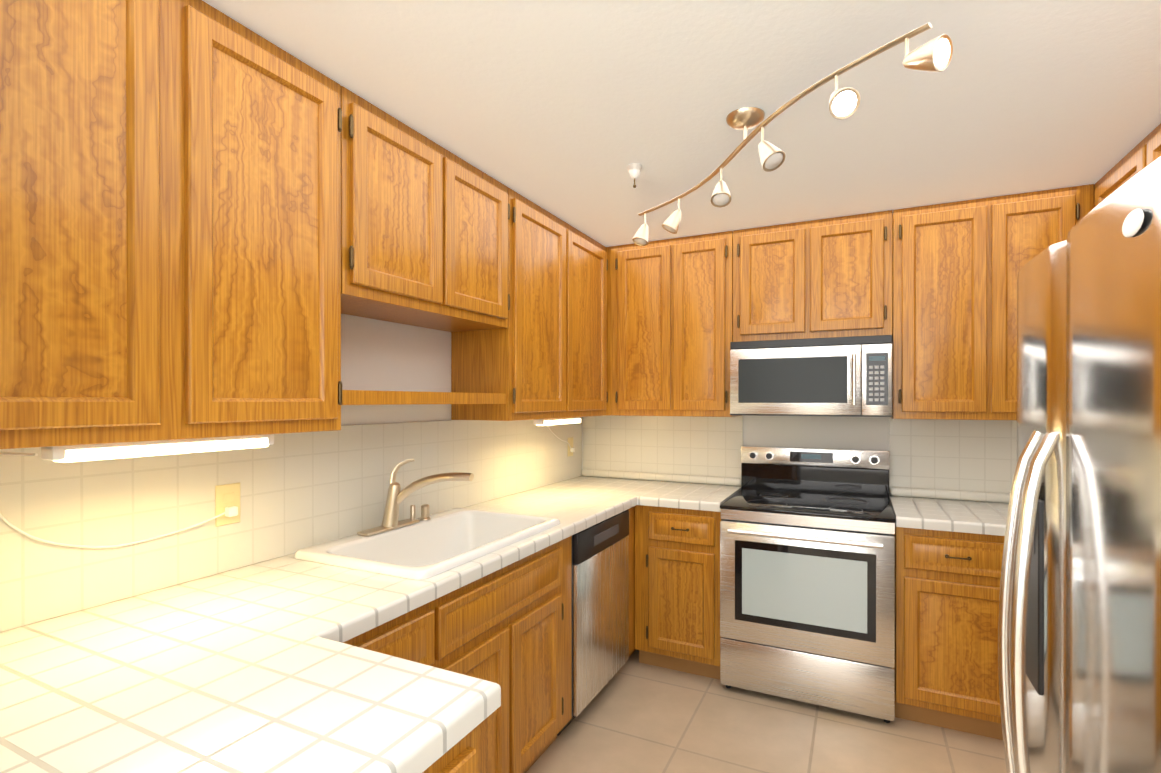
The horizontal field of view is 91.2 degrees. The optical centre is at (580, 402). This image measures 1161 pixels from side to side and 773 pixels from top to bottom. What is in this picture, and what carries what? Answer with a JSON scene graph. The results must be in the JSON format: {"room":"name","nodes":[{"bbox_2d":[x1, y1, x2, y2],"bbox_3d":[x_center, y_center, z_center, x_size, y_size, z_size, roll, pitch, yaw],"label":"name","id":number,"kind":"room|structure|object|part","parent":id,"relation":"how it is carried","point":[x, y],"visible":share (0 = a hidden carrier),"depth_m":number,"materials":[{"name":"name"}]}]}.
{"room":"kitchen","nodes":[
{"label":"kitchen","id":0,"kind":"room"},
{"bbox_2d":[341,314,450,424],"bbox_3d":[-0.720,0.242,2.501,0.100,2.375,3.315,0,0,26],"label":"wall","id":1,"kind":"structure","parent":0,"point":[378,355],"depth_m":2.30,"materials":[{"name":"white paint"}]},
{"bbox_2d":[0,0,341,448],"bbox_3d":[-1.043,-0.428,1.332,0.338,1.021,0.923,0,0,26],"label":"upper cabinet","id":2,"kind":"object","parent":1,"relation":"attached to","point":[170,219],"visible":1,"depth_m":1.25,"materials":[{"name":"brown wood"}]},
{"bbox_2d":[0,434,273,547],"bbox_3d":[-1.050,0.224,1.377,0.276,0.282,0.530,0,0,26],"label":"under-cabinet light","id":3,"kind":"object","parent":2,"relation":"attached to","point":[77,453],"depth_m":1.27,"materials":[{"name":"white plastic"}]},
{"bbox_3d":[-1.061,0.231,1.382,0.251,0.267,0.530,0,0,26],"label":"under-cabinet cord","id":4,"kind":"part","parent":3,"relation":"part of","materials":[{"name":"white plastic"}]},
{"bbox_2d":[0,420,581,631],"bbox_3d":[-0.693,0.290,2.428,0.006,0.417,3.199,0,0,26],"label":"backsplash","id":5,"kind":"structure","parent":1,"relation":"attached to","point":[299,491],"depth_m":1.68,"materials":[{"name":"tile"}]},
{"bbox_2d":[215,483,239,526],"bbox_3d":[-1.036,0.302,1.685,0.030,0.120,0.074,0,0,26],"label":"electrical outlet plate","id":6,"kind":"object","parent":5,"relation":"attached to","point":[227,498],"visible":1,"depth_m":1.68,"materials":[{"name":"beige plastic"}]},
{"bbox_2d":[568,437,574,455],"bbox_3d":[-0.054,0.287,3.693,0.030,0.120,0.074,0,0,26],"label":"electrical outlet plate","id":7,"kind":"object","parent":5,"relation":"attached to","point":[570,442],"visible":1,"depth_m":3.68,"materials":[{"name":"beige plastic"}]},
{"bbox_2d":[342,390,506,404],"bbox_3d":[-0.657,-0.017,2.158,0.307,0.045,0.892,0,0,26],"label":"open shelf","id":8,"kind":"object","parent":1,"relation":"attached to","point":[359,397],"visible":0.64,"depth_m":1.98,"materials":[{"name":"brown wood"}]},
{"bbox_2d":[341,86,509,331],"bbox_3d":[-0.643,-0.633,2.150,0.338,0.616,0.892,0,0,26],"label":"upper cabinet","id":9,"kind":"object","parent":1,"relation":"attached to","point":[424,231],"visible":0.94,"depth_m":1.97,"materials":[{"name":"brown wood"}]},
{"bbox_2d":[451,188,607,420],"bbox_3d":[-0.212,-0.432,3.033,0.338,1.021,1.067,0,0,26],"label":"upper cabinet","id":10,"kind":"object","parent":1,"relation":"attached to","point":[543,355],"visible":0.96,"depth_m":2.73,"materials":[{"name":"brown wood"}]},
{"bbox_2d":[534,417,581,449],"bbox_3d":[-0.133,0.194,3.252,0.276,0.230,0.829,0,0,26],"label":"under-cabinet light","id":11,"kind":"object","parent":10,"relation":"attached to","point":[552,421],"depth_m":2.98,"materials":[{"name":"white plastic"}]},
{"bbox_3d":[-0.041,0.201,3.467,0.250,0.216,0.362,0,0,26],"label":"under-cabinet cord","id":12,"kind":"part","parent":11,"relation":"part of","materials":[{"name":"white plastic"}]},
{"bbox_2d":[202,0,1160,246],"bbox_3d":[-0.605,-0.967,1.059,4.570,0.050,5.800,0,0,26],"label":"ceiling","id":13,"kind":"structure","parent":0,"point":[568,111],"depth_m":1.73,"materials":[{"name":"white paint"}]},
{"bbox_2d":[627,163,641,187],"bbox_3d":[0.216,-0.901,2.272,0.059,0.086,0.060,0,0,26],"label":"sprinkler head","id":14,"kind":"object","parent":13,"relation":"attached to","point":[634,170],"visible":1,"depth_m":2.26,"materials":[{"name":"white metal"}]},
{"bbox_2d":[632,22,952,245],"bbox_3d":[0.522,-0.827,1.923,0.150,0.234,1.457,0,0,-20],"label":"track spotlight","id":15,"kind":"object","parent":13,"relation":"attached to","point":[934,55],"visible":1,"depth_m":1.64,"materials":[{"name":"silver metal"}]},
{"bbox_2d":[582,415,890,468],"bbox_3d":[1.336,0.240,3.285,3.105,2.375,0.100,0,0,26],"label":"wall","id":16,"kind":"structure","parent":0,"point":[846,432],"depth_m":3.23,"materials":[{"name":"white paint"}]},
{"bbox_2d":[606,231,742,416],"bbox_3d":[0.417,-0.433,3.486,1.069,1.021,0.338,0,0,26],"label":"upper cabinet","id":17,"kind":"object","parent":16,"relation":"attached to","point":[669,320],"visible":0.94,"depth_m":3.26,"materials":[{"name":"brown wood"}]},
{"bbox_2d":[582,415,1016,502],"bbox_3d":[1.308,0.288,3.218,2.890,0.417,0.040,0,0,26],"label":"backsplash","id":18,"kind":"structure","parent":16,"relation":"attached to","point":[971,460],"depth_m":3.40,"materials":[{"name":"tile"}]},
{"bbox_2d":[733,210,892,341],"bbox_3d":[1.245,-0.637,3.081,0.768,0.611,0.338,0,0,26],"label":"upper cabinet","id":19,"kind":"object","parent":16,"relation":"attached to","point":[826,278],"visible":1,"depth_m":2.92,"materials":[{"name":"brown wood"}]},
{"bbox_2d":[730,335,891,416],"bbox_3d":[1.217,-0.129,3.025,0.758,0.390,0.466,0,0,26],"label":"microwave","id":20,"kind":"object","parent":19,"relation":"attached to","point":[843,376],"visible":1,"depth_m":2.84,"materials":[{"name":"grey metal"}]},
{"bbox_2d":[891,184,1093,419],"bbox_3d":[1.932,-0.432,2.745,0.757,1.021,0.338,0,0,26],"label":"upper cabinet","id":21,"kind":"object","parent":16,"relation":"attached to","point":[958,266],"visible":0.73,"depth_m":2.64,"materials":[{"name":"brown wood"}]},
{"bbox_2d":[526,650,1006,772],"bbox_3d":[-0.605,1.458,1.065,4.570,0.050,5.800,0,0,26],"label":"floor","id":22,"kind":"structure","parent":0,"point":[635,716],"depth_m":2.43,"materials":[{"name":"tile"}]},
{"bbox_2d":[422,726,477,772],"bbox_3d":[-0.778,0.992,1.010,1.101,0.883,0.576,0,0,26],"label":"base cabinet","id":23,"kind":"object","parent":22,"relation":"on","point":[461,756],"visible":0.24,"depth_m":0.96,"materials":[{"name":"brown wood"}]},
{"bbox_2d":[343,536,571,772],"bbox_3d":[-0.581,0.989,1.954,0.626,0.884,1.270,0,0,26],"label":"base cabinet","id":24,"kind":"object","parent":22,"relation":"on","point":[508,629],"visible":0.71,"depth_m":1.91,"materials":[{"name":"orange wood"}]},
{"bbox_2d":[0,584,311,739],"bbox_3d":[-0.983,0.525,1.124,0.510,0.045,0.600,0,0,26],"label":"countertop","id":25,"kind":"structure","parent":24,"relation":"on","point":[52,668],"depth_m":1.18,"materials":[{"name":"tile"}]},
{"bbox_2d":[0,624,500,772],"bbox_3d":[-0.475,0.526,0.866,0.451,0.045,0.584,0,0,26],"label":"countertop","id":26,"kind":"structure","parent":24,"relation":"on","point":[258,668],"depth_m":0.90,"materials":[{"name":"tile"}]},
{"bbox_2d":[0,476,667,759],"bbox_3d":[-0.409,0.523,2.294,0.635,0.045,3.209,0,0,26],"label":"countertop","id":27,"kind":"structure","parent":24,"relation":"on","point":[353,598],"depth_m":1.58,"materials":[{"name":"tile"}]},
{"bbox_2d":[357,459,473,535],"bbox_3d":[-0.578,0.345,2.128,0.343,0.263,0.348,0,0,26],"label":"faucet","id":28,"kind":"object","parent":27,"relation":"on","point":[396,496],"visible":1,"depth_m":2.13,"materials":[{"name":"silver metal"}]},
{"bbox_2d":[294,508,559,579],"bbox_3d":[-0.506,0.582,2.100,0.547,0.208,0.850,0,0,26],"label":"sink","id":29,"kind":"object","parent":27,"relation":"in","point":[440,542],"visible":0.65,"depth_m":2.19,"materials":[{"name":"white ceramic"}]},
{"bbox_2d":[557,510,628,735],"bbox_3d":[-0.136,0.989,2.787,0.579,0.880,0.608,0,0,26],"label":"dishwasher","id":30,"kind":"object","parent":22,"relation":"on","point":[600,604],"visible":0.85,"depth_m":2.59,"materials":[{"name":"grey metal"}]},
{"bbox_2d":[627,506,635,656],"bbox_3d":[0.121,0.986,3.413,0.605,0.883,0.735,0,0,26],"label":"base cabinet","id":31,"kind":"object","parent":22,"relation":"on","point":[631,535],"depth_m":3.04,"materials":[{"name":"brown wood"}]},
{"bbox_2d":[635,505,720,679],"bbox_3d":[0.624,0.986,3.217,0.462,0.883,0.646,0,0,26],"label":"base cabinet","id":32,"kind":"object","parent":22,"relation":"on","point":[677,589],"visible":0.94,"depth_m":2.95,"materials":[{"name":"brown wood"}]},
{"bbox_2d":[640,481,740,511],"bbox_3d":[0.649,0.520,3.210,0.411,0.045,0.635,0,0,26],"label":"countertop","id":33,"kind":"structure","parent":32,"relation":"on","point":[694,496],"depth_m":3.06,"materials":[{"name":"tile"}]},
{"bbox_2d":[720,445,895,722],"bbox_3d":[1.157,0.841,2.906,0.766,1.175,0.702,0,0,26],"label":"range","id":34,"kind":"object","parent":22,"relation":"on","point":[807,574],"visible":1,"depth_m":2.67,"materials":[{"name":"grey metal"}]},
{"bbox_2d":[895,524,1004,739],"bbox_3d":[1.728,0.988,2.677,0.456,0.883,0.646,0,0,26],"label":"base cabinet","id":35,"kind":"object","parent":22,"relation":"on","point":[947,589],"visible":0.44,"depth_m":2.43,"materials":[{"name":"brown wood"}]},
{"bbox_2d":[889,495,1008,535],"bbox_3d":[2.001,0.522,2.549,1.058,0.045,0.635,0,0,26],"label":"countertop","id":36,"kind":"structure","parent":35,"relation":"on","point":[977,517],"depth_m":2.54,"materials":[{"name":"tile"}]},
{"bbox_2d":[998,156,1160,772],"bbox_3d":[1.258,0.536,0.909,0.917,1.795,0.880,0,0,26],"label":"refrigerator","id":37,"kind":"object","parent":22,"relation":"on","point":[1079,644],"visible":1,"depth_m":0.97,"materials":[{"name":"grey metal"}]},
{"bbox_3d":[1.412,0.248,0.020,0.100,2.375,5.700,0,0,26],"label":"wall","id":38,"kind":"structure","parent":0,"visible":0},
{"bbox_2d":[1094,145,1137,207],"bbox_3d":[2.204,-0.720,2.117,0.316,0.441,0.468,0,0,26],"label":"upper cabinet","id":39,"kind":"object","parent":38,"relation":"attached to","point":[1126,168],"depth_m":2.20,"materials":[{"name":"brown wood"}]},
{"bbox_2d":[1138,123,1160,172],"bbox_3d":[1.996,-0.718,1.691,0.316,0.441,0.480,0,0,26],"label":"upper cabinet","id":40,"kind":"object","parent":38,"relation":"attached to","point":[1142,154],"depth_m":1.95,"materials":[{"name":"brown wood"}]}
]}

